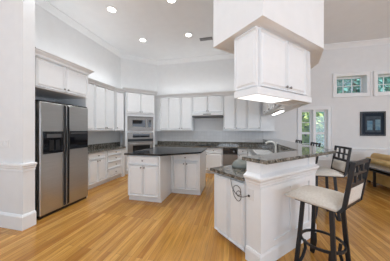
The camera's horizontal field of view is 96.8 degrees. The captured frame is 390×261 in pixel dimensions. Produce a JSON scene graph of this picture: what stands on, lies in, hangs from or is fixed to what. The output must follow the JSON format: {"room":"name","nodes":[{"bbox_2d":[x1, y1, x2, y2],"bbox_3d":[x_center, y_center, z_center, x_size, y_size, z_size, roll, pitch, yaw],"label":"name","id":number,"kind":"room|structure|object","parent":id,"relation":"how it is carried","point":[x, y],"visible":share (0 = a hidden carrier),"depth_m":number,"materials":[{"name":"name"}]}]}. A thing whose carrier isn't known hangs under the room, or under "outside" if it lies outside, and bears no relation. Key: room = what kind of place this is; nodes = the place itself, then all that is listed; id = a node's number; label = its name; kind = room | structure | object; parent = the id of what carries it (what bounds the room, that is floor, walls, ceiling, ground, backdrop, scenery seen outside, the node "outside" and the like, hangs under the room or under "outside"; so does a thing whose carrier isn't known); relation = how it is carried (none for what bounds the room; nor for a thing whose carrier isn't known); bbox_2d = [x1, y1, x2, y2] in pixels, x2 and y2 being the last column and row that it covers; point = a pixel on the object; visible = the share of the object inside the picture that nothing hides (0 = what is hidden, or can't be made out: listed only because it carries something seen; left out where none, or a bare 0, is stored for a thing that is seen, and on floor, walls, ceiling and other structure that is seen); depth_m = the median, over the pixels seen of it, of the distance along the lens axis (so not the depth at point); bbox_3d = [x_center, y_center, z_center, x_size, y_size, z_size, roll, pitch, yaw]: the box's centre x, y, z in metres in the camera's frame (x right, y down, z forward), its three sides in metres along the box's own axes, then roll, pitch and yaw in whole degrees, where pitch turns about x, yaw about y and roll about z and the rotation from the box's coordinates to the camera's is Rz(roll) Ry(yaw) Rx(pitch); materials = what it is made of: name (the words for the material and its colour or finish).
{"room":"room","nodes":[
{"label":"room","id":0,"kind":"room"},
{"bbox_2d":[0,0,34,214],"bbox_3d":[-4.399,-0.625,2.980,4.080,4.050,0.150,0,0,13],"label":"wall","id":1,"kind":"structure","parent":0,"point":[17,17],"depth_m":2.50,"materials":[{"name":"paint"}]},
{"bbox_2d":[0,210,35,230],"bbox_3d":[-4.340,1.295,2.951,4.008,0.210,0.177,0,0,13],"label":"baseboard","id":2,"kind":"structure","parent":1,"relation":"attached to","point":[19,222],"depth_m":2.47,"materials":[{"name":"paint"}]},
{"bbox_2d":[0,162,36,171],"bbox_3d":[-4.334,0.525,2.941,4.025,0.120,0.194,0,0,13],"label":"trim","id":3,"kind":"structure","parent":1,"relation":"attached to","point":[19,167],"depth_m":2.47,"materials":[{"name":"paint"}]},
{"bbox_2d":[35,47,94,106],"bbox_3d":[-2.723,0.068,3.261,0.928,2.665,1.118,0,0,13],"label":"wall cabinet","id":4,"kind":"object","parent":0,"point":[59,79],"visible":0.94,"depth_m":3.12,"materials":[{"name":"paint"}]},
{"bbox_2d":[35,4,120,144],"bbox_3d":[-2.860,-0.625,5.070,0.150,4.050,4.620,0,0,13],"label":"wall","id":5,"kind":"structure","parent":0,"point":[53,35],"depth_m":4.26,"materials":[{"name":"paint"}]},
{"bbox_2d":[87,77,96,130],"bbox_3d":[-2.772,-0.637,4.174,0.388,1.305,0.625,0,0,13],"label":"upper cabinet","id":6,"kind":"object","parent":5,"relation":"attached to","point":[91,82],"visible":0.13,"depth_m":4.34,"materials":[{"name":"paint"}]},
{"bbox_2d":[88,131,119,144],"bbox_3d":[-2.821,0.198,4.881,0.011,0.364,2.170,0,0,13],"label":"backsplash","id":7,"kind":"structure","parent":5,"relation":"attached to","point":[94,137],"depth_m":5.19,"materials":[{"name":"tile"}]},
{"bbox_2d":[94,80,116,130],"bbox_3d":[-2.615,-0.637,4.847,0.388,1.305,0.752,0,0,13],"label":"upper cabinet","id":8,"kind":"object","parent":5,"relation":"attached to","point":[104,93],"visible":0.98,"depth_m":4.81,"materials":[{"name":"paint"}]},
{"bbox_2d":[121,58,156,146],"bbox_3d":[-1.976,-0.625,6.487,0.930,4.050,1.260,0,0,13],"label":"wall","id":9,"kind":"structure","parent":0,"point":[134,74],"depth_m":6.30,"materials":[{"name":"paint"}]},
{"bbox_2d":[0,173,389,260],"bbox_3d":[1.082,1.460,1.340,15.500,0.120,10.100,0,0,13],"label":"floor","id":10,"kind":"structure","parent":0,"point":[106,225],"depth_m":2.35,"materials":[{"name":"brown wood"}]},
{"bbox_2d":[35,100,87,219],"bbox_3d":[-2.716,0.458,3.234,0.904,1.885,0.912,0,0,13],"label":"refrigerator","id":11,"kind":"object","parent":10,"relation":"on","point":[61,129],"visible":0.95,"depth_m":3.00,"materials":[{"name":"silver metal"}]},
{"bbox_2d":[88,151,105,189],"bbox_3d":[-2.646,0.968,4.350,0.573,0.865,0.598,0,0,13],"label":"base cabinet","id":12,"kind":"object","parent":10,"relation":"on","point":[96,161],"visible":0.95,"depth_m":4.27,"materials":[{"name":"paint"}]},
{"bbox_2d":[105,148,121,182],"bbox_3d":[-2.502,0.968,4.970,0.573,0.865,0.668,0,0,13],"label":"base cabinet","id":13,"kind":"object","parent":10,"relation":"on","point":[113,157],"visible":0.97,"depth_m":4.87,"materials":[{"name":"paint"}]},
{"bbox_2d":[88,142,125,153],"bbox_3d":[-2.539,0.457,4.833,0.577,0.150,2.134,0,0,13],"label":"countertop","id":14,"kind":"structure","parent":13,"relation":"on","point":[93,148],"depth_m":4.94,"materials":[{"name":"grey stone"}]},
{"bbox_2d":[121,148,124,176],"bbox_3d":[-2.378,0.968,5.600,0.510,0.865,0.610,0,0,13],"label":"cabinet filler","id":15,"kind":"object","parent":10,"relation":"on","point":[123,149],"visible":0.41,"depth_m":5.29,"materials":[{"name":"paint"}]},
{"bbox_2d":[122,87,157,173],"bbox_3d":[-1.936,0.022,5.956,1.116,2.755,0.678,0,0,-32],"label":"tall cabinet","id":16,"kind":"object","parent":10,"relation":"on","point":[137,102],"visible":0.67,"depth_m":5.66,"materials":[{"name":"paint"}]},
{"bbox_2d":[114,88,124,130],"bbox_3d":[-2.361,-0.637,5.370,0.258,1.305,0.285,0,0,37],"label":"upper cabinet","id":17,"kind":"object","parent":16,"relation":"attached to","point":[119,92],"visible":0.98,"depth_m":5.31,"materials":[{"name":"paint"}]},
{"bbox_2d":[128,132,152,151],"bbox_3d":[-1.772,0.443,5.693,0.830,0.755,0.098,0,0,-32],"label":"wall oven","id":18,"kind":"object","parent":16,"relation":"in","point":[136,140],"visible":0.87,"depth_m":5.67,"materials":[{"name":"silver metal"}]},
{"bbox_2d":[128,116,152,130],"bbox_3d":[-1.777,-0.228,5.701,0.830,0.475,0.080,0,0,-32],"label":"microwave","id":19,"kind":"object","parent":16,"relation":"in","point":[143,123],"visible":1,"depth_m":5.69,"materials":[{"name":"grey metal"}]},
{"bbox_2d":[155,95,159,130],"bbox_3d":[-1.381,-0.637,6.365,0.245,1.305,0.208,0,0,13],"label":"cabinet filler","id":20,"kind":"object","parent":16,"relation":"attached to","point":[157,97],"visible":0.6,"depth_m":6.35,"materials":[{"name":"paint"}]},
{"bbox_2d":[128,155,171,202],"bbox_3d":[-0.871,0.941,3.979,0.698,0.918,1.333,0,0,13],"label":"base cabinet","id":21,"kind":"object","parent":10,"relation":"on","point":[149,177],"visible":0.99,"depth_m":3.39,"materials":[{"name":"paint"}]},
{"bbox_2d":[124,147,206,155],"bbox_3d":[-0.545,0.464,3.923,1.440,0.032,1.385,0,0,13],"label":"countertop","id":22,"kind":"structure","parent":21,"relation":"on","point":[154,151],"depth_m":3.69,"materials":[{"name":"black stone"}]},
{"bbox_2d":[171,150,205,194],"bbox_3d":[-0.142,0.941,4.097,0.658,0.918,0.783,0,0,13],"label":"base cabinet","id":23,"kind":"object","parent":10,"relation":"on","point":[188,171],"visible":0.96,"depth_m":3.77,"materials":[{"name":"paint"}]},
{"bbox_2d":[206,148,222,172],"bbox_3d":[0.664,0.979,5.835,0.583,0.842,0.613,0,0,13],"label":"base cabinet","id":24,"kind":"object","parent":10,"relation":"on","point":[214,156],"visible":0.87,"depth_m":5.58,"materials":[{"name":"paint"}]},
{"bbox_2d":[223,148,236,165],"bbox_3d":[1.170,0.980,5.711,0.446,0.840,0.605,0,0,13],"label":"dishwasher","id":25,"kind":"object","parent":10,"relation":"on","point":[229,154],"visible":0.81,"depth_m":5.45,"materials":[{"name":"silver plastic"}]},
{"bbox_2d":[214,173,246,251],"bbox_3d":[0.549,0.979,2.221,0.360,0.842,0.548,0,0,-32],"label":"base cabinet","id":26,"kind":"object","parent":10,"relation":"on","point":[230,214],"visible":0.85,"depth_m":2.10,"materials":[{"name":"paint"}]},
{"bbox_2d":[237,148,247,158],"bbox_3d":[1.541,0.979,5.631,0.303,0.842,0.613,0,0,13],"label":"base cabinet","id":27,"kind":"object","parent":10,"relation":"on","point":[241,152],"visible":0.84,"depth_m":5.39,"materials":[{"name":"paint"}]},
{"bbox_2d":[310,142,320,163],"bbox_3d":[2.332,0.832,3.790,0.578,1.148,0.460,0,0,13],"label":"bar stool","id":28,"kind":"object","parent":10,"relation":"on","point":[311,143],"visible":0.07,"depth_m":3.56,"materials":[{"name":"black metal"}]},
{"bbox_2d":[284,158,370,260],"bbox_3d":[1.315,0.832,1.747,0.460,1.148,0.578,0,0,-32],"label":"bar stool","id":29,"kind":"object","parent":10,"relation":"on","point":[333,201],"visible":1,"depth_m":1.65,"materials":[{"name":"beige fabric"}]},
{"bbox_2d":[315,145,351,220],"bbox_3d":[2.133,0.832,2.871,0.578,1.148,0.460,0,0,13],"label":"bar stool","id":30,"kind":"object","parent":10,"relation":"on","point":[342,166],"visible":0.57,"depth_m":2.72,"materials":[{"name":"beige fabric"}]},
{"bbox_2d":[348,161,389,186],"bbox_3d":[4.231,1.117,4.021,0.420,0.565,1.550,0,0,13],"label":"console table","id":31,"kind":"object","parent":10,"relation":"on","point":[375,168],"visible":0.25,"depth_m":3.96,"materials":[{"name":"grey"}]},
{"bbox_2d":[365,153,389,187],"bbox_3d":[4.950,1.012,3.905,0.968,0.775,1.850,0,0,13],"label":"sofa","id":32,"kind":"object","parent":10,"relation":"on","point":[376,158],"visible":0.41,"depth_m":4.33,"materials":[{"name":"beige leather"}]},
{"bbox_2d":[371,153,389,160],"bbox_3d":[4.829,0.735,3.943,0.220,0.220,1.830,0,0,13],"label":"cushion","id":33,"kind":"object","parent":32,"relation":"on","point":[375,155],"depth_m":4.53,"materials":[{"name":"yellow fabric"}]},
{"bbox_3d":[-0.860,0.979,6.189,0.798,0.842,0.613,0,0,13],"label":"base cabinet","id":34,"kind":"object","parent":10,"relation":"on","visible":0},
{"bbox_2d":[155,141,291,181],"bbox_3d":[-0.057,0.445,4.176,3.856,0.220,4.224,0,0,13],"label":"countertop","id":35,"kind":"structure","parent":34,"relation":"on","point":[229,171],"depth_m":5.50,"materials":[{"name":"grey stone"}]},
{"bbox_2d":[232,159,246,168],"bbox_3d":[0.645,0.458,2.427,0.250,0.113,0.250,0,0,13],"label":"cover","id":36,"kind":"object","parent":35,"relation":"on","point":[238,163],"visible":0.73,"depth_m":2.34,"materials":[{"name":"grey fabric"}]},
{"bbox_2d":[253,150,272,153],"bbox_3d":[1.617,0.614,4.105,0.386,0.213,0.866,0,0,13],"label":"sink","id":37,"kind":"object","parent":35,"relation":"in","point":[255,151],"visible":0.2,"depth_m":4.18,"materials":[{"name":"white ceramic"}]},
{"bbox_2d":[265,141,276,152],"bbox_3d":[1.698,0.370,3.851,0.266,0.288,0.098,0,0,35],"label":"faucet","id":38,"kind":"object","parent":35,"relation":"on","point":[274,143],"visible":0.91,"depth_m":3.81,"materials":[{"name":"white metal"}]},
{"bbox_2d":[46,0,389,60],"bbox_3d":[1.082,-2.710,1.340,15.500,0.120,10.100,0,0,13],"label":"ceiling","id":39,"kind":"structure","parent":0,"point":[164,25],"depth_m":4.25,"materials":[{"name":"paint"}]},
{"bbox_2d":[106,6,116,12],"bbox_3d":[-1.820,-2.644,3.781,0.210,0.012,0.210,0,0,13],"label":"recessed light","id":40,"kind":"object","parent":39,"relation":"in","point":[112,9],"visible":1,"depth_m":3.78,"materials":[{"name":"white plastic"}]},
{"bbox_2d":[166,0,175,3],"bbox_3d":[-0.479,-2.644,3.500,0.210,0.012,0.210,0,0,13],"label":"recessed light","id":41,"kind":"object","parent":39,"relation":"in","point":[168,1],"visible":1,"depth_m":3.54,"materials":[{"name":"white plastic"}]},
{"bbox_2d":[200,37,212,40],"bbox_3d":[0.322,-2.643,5.002,0.360,0.014,0.150,0,0,13],"label":"ceiling vent","id":42,"kind":"object","parent":39,"relation":"in","point":[206,38],"visible":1,"depth_m":5.01,"materials":[{"name":"grey metal"}]},
{"bbox_2d":[213,0,323,68],"bbox_3d":[1.727,-1.890,3.681,1.343,1.518,4.502,0,0,28],"label":"soffit","id":43,"kind":"structure","parent":39,"relation":"attached to","point":[300,23],"depth_m":2.08,"materials":[{"name":"paint"}]},
{"bbox_2d":[234,26,311,105],"bbox_3d":[1.068,-0.759,2.259,1.160,0.739,0.373,0,0,-32],"label":"upper cabinet","id":44,"kind":"object","parent":43,"relation":"hanging from","point":[265,63],"visible":0.98,"depth_m":2.02,"materials":[{"name":"paint"}]},
{"bbox_2d":[240,94,288,102],"bbox_3d":[0.889,-0.429,2.167,0.719,0.070,0.298,0,0,-32],"label":"light","id":45,"kind":"object","parent":44,"relation":"attached to","point":[257,97],"visible":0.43,"depth_m":2.13,"materials":[{"name":"white plastic"}]},
{"bbox_2d":[263,65,310,114],"bbox_3d":[2.055,-0.802,4.229,0.453,0.654,2.448,0,0,13],"label":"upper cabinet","id":46,"kind":"object","parent":43,"relation":"hanging from","point":[268,108],"visible":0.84,"depth_m":3.91,"materials":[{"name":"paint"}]},
{"bbox_2d":[271,110,284,114],"bbox_3d":[2.107,-0.455,4.423,0.120,0.038,0.950,0,0,13],"label":"light","id":47,"kind":"object","parent":46,"relation":"attached to","point":[278,111],"visible":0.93,"depth_m":4.22,"materials":[{"name":"white plastic"}]},
{"bbox_2d":[157,44,389,170],"bbox_3d":[4.138,-0.625,5.495,11.430,4.050,0.240,0,0,13],"label":"wall","id":48,"kind":"structure","parent":0,"point":[213,75],"depth_m":5.38,"materials":[{"name":"paint"}]},
{"bbox_2d":[35,0,233,64],"bbox_3d":[-1.177,-2.579,5.375,6.214,0.139,2.538,0,0,-29],"label":"trim","id":49,"kind":"structure","parent":48,"relation":"attached to","point":[44,4],"depth_m":5.46,"materials":[{"name":"paint"}]},
{"bbox_2d":[160,94,180,130],"bbox_3d":[-0.856,-0.637,6.314,0.790,1.305,0.388,0,0,13],"label":"upper cabinet","id":50,"kind":"object","parent":48,"relation":"attached to","point":[170,104],"visible":0.99,"depth_m":6.18,"materials":[{"name":"paint"}]},
{"bbox_2d":[181,93,193,130],"bbox_3d":[-0.267,-0.637,6.177,0.415,1.305,0.388,0,0,13],"label":"upper cabinet","id":51,"kind":"object","parent":48,"relation":"attached to","point":[187,121],"visible":0.99,"depth_m":6.05,"materials":[{"name":"paint"}]},
{"bbox_2d":[192,91,222,112],"bbox_3d":[0.454,-0.938,6.010,1.060,0.705,0.388,0,0,13],"label":"upper cabinet","id":52,"kind":"object","parent":48,"relation":"attached to","point":[203,102],"visible":0.98,"depth_m":5.88,"materials":[{"name":"paint"}]},
{"bbox_2d":[192,113,222,117],"bbox_3d":[0.448,-0.516,5.986,1.050,0.133,0.436,0,0,13],"label":"range hood","id":53,"kind":"object","parent":52,"relation":"attached to","point":[194,115],"visible":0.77,"depth_m":5.81,"materials":[{"name":"white metal"}]},
{"bbox_2d":[192,115,222,117],"bbox_3d":[0.450,-0.477,5.992,1.030,0.054,0.405,0,0,13],"label":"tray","id":54,"kind":"object","parent":53,"relation":"on","point":[194,116],"depth_m":5.84,"materials":[{"name":"grey metal"}]},
{"bbox_2d":[158,131,262,141],"bbox_3d":[0.428,0.208,6.229,3.830,0.384,0.011,0,0,13],"label":"backsplash","id":55,"kind":"structure","parent":48,"relation":"attached to","point":[201,136],"depth_m":6.18,"materials":[{"name":"tile"}]},
{"bbox_2d":[223,91,260,130],"bbox_3d":[1.545,-0.637,5.756,1.175,1.305,0.388,0,0,13],"label":"upper cabinet","id":56,"kind":"object","parent":48,"relation":"attached to","point":[238,114],"visible":0.9,"depth_m":5.64,"materials":[{"name":"paint"}]},
{"bbox_2d":[261,115,274,130],"bbox_3d":[2.334,-0.229,5.620,0.418,0.487,0.295,0,0,13],"label":"upper cabinet","id":57,"kind":"object","parent":48,"relation":"attached to","point":[267,122],"visible":0.79,"depth_m":5.47,"materials":[{"name":"paint"}]},
{"bbox_2d":[297,106,331,160],"bbox_3d":[3.772,0.085,5.508,0.950,1.680,0.180,0,0,13],"label":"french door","id":58,"kind":"structure","parent":48,"relation":"in","point":[312,110],"depth_m":5.46,"materials":[{"name":"paint"}]},
{"bbox_2d":[333,71,371,97],"bbox_3d":[4.747,-1.385,5.322,0.975,0.740,0.260,0,0,13],"label":"window","id":59,"kind":"structure","parent":48,"relation":"in","point":[368,73],"depth_m":5.24,"materials":[{"name":"paint"}]},
{"bbox_2d":[324,38,389,49],"bbox_3d":[6.145,-2.579,4.853,7.030,0.139,0.099,0,0,13],"label":"trim","id":60,"kind":"structure","parent":48,"relation":"attached to","point":[382,41],"depth_m":5.15,"materials":[{"name":"paint"}]},
{"bbox_2d":[332,147,389,152],"bbox_3d":[6.897,0.585,4.711,5.500,0.120,0.035,0,0,13],"label":"trim","id":61,"kind":"structure","parent":48,"relation":"attached to","point":[381,150],"depth_m":5.12,"materials":[{"name":"paint"}]},
{"bbox_2d":[360,111,385,135],"bbox_3d":[5.240,-0.200,5.100,0.615,0.720,0.029,0,0,13],"label":"framed picture","id":62,"kind":"object","parent":48,"relation":"attached to","point":[373,123],"visible":1,"depth_m":5.09,"materials":[{"name":"black plastic"}]},
{"bbox_2d":[366,116,380,131],"bbox_3d":[5.249,-0.185,5.097,0.375,0.470,0.003,0,0,13],"label":"print","id":63,"kind":"object","parent":62,"relation":"attached to","point":[373,123],"depth_m":5.09},
{"bbox_2d":[373,70,389,95],"bbox_3d":[5.763,-1.385,5.086,0.980,0.740,0.260,0,0,13],"label":"window","id":64,"kind":"structure","parent":48,"relation":"in","point":[375,73],"depth_m":5.07,"materials":[{"name":"paint"}]},
{"bbox_2d":[247,158,307,253],"bbox_3d":[1.776,0.865,3.653,0.782,1.070,4.391,0,0,24],"label":"wall","id":65,"kind":"structure","parent":0,"point":[281,202],"depth_m":1.91,"materials":[{"name":"paint"}]},
{"bbox_2d":[231,182,246,200],"bbox_3d":[0.488,0.686,1.953,0.024,0.233,0.256,0,0,-33],"label":"power cord","id":66,"kind":"object","parent":65,"relation":"attached to","point":[231,182],"visible":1,"depth_m":1.96,"materials":[{"name":"black plastic"}]},
{"bbox_2d":[248,188,253,200],"bbox_3d":[0.589,0.682,1.839,0.016,0.115,0.070,0,0,-32],"label":"outlet","id":67,"kind":"object","parent":65,"relation":"attached to","point":[250,191],"visible":1,"depth_m":1.83,"materials":[{"name":"white plastic"}]},
{"bbox_2d":[245,225,315,260],"bbox_3d":[1.818,1.323,3.611,0.788,0.155,4.420,0,0,26],"label":"baseboard","id":68,"kind":"structure","parent":65,"relation":"attached to","point":[273,254],"depth_m":1.88,"materials":[{"name":"paint"}]},
{"bbox_2d":[243,164,318,187],"bbox_3d":[1.823,0.515,3.588,0.833,0.140,4.467,0,0,26],"label":"trim","id":69,"kind":"structure","parent":65,"relation":"attached to","point":[253,179],"depth_m":1.88,"materials":[{"name":"paint"}]},
{"bbox_2d":[260,157,314,253],"bbox_3d":[1.673,0.787,3.067,0.596,0.913,3.290,0,0,27],"label":"trim","id":70,"kind":"structure","parent":65,"relation":"attached to","point":[267,241],"depth_m":1.83,"materials":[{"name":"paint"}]},
{"bbox_2d":[242,139,335,164],"bbox_3d":[1.905,0.309,3.591,1.148,0.040,4.533,0,0,24],"label":"countertop","id":71,"kind":"structure","parent":65,"relation":"on","point":[299,151],"depth_m":2.17,"materials":[{"name":"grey stone"}]},
{"label":"outside","id":72,"kind":"structure","parent":0,"visible":0},
{"bbox_3d":[9.992,1.950,16.464,28.000,0.100,23.400,0,0,13],"label":"ground","id":73,"kind":"structure","parent":72,"visible":0},
{"bbox_2d":[302,112,323,147],"bbox_3d":[4.905,0.296,7.783,2.187,3.252,2.140,0,0,13],"label":"leafy tree","id":74,"kind":"object","parent":73,"relation":"on","point":[305,126],"visible":0.14,"depth_m":7.19,"materials":[{"name":"green plant"}]},
{"bbox_2d":[304,112,323,144],"bbox_3d":[7.922,-0.620,12.024,3.640,5.046,3.629,0,0,13],"label":"leafy tree","id":75,"kind":"object","parent":73,"relation":"on","point":[305,112],"visible":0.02,"depth_m":11.21,"materials":[{"name":"green plant"}]},
{"bbox_2d":[337,77,389,92],"bbox_3d":[7.554,-1.344,8.191,2.521,6.493,2.510,0,0,13],"label":"leafy tree","id":76,"kind":"object","parent":73,"relation":"on","point":[355,82],"visible":0.09,"depth_m":7.67,"materials":[{"name":"green plant"}]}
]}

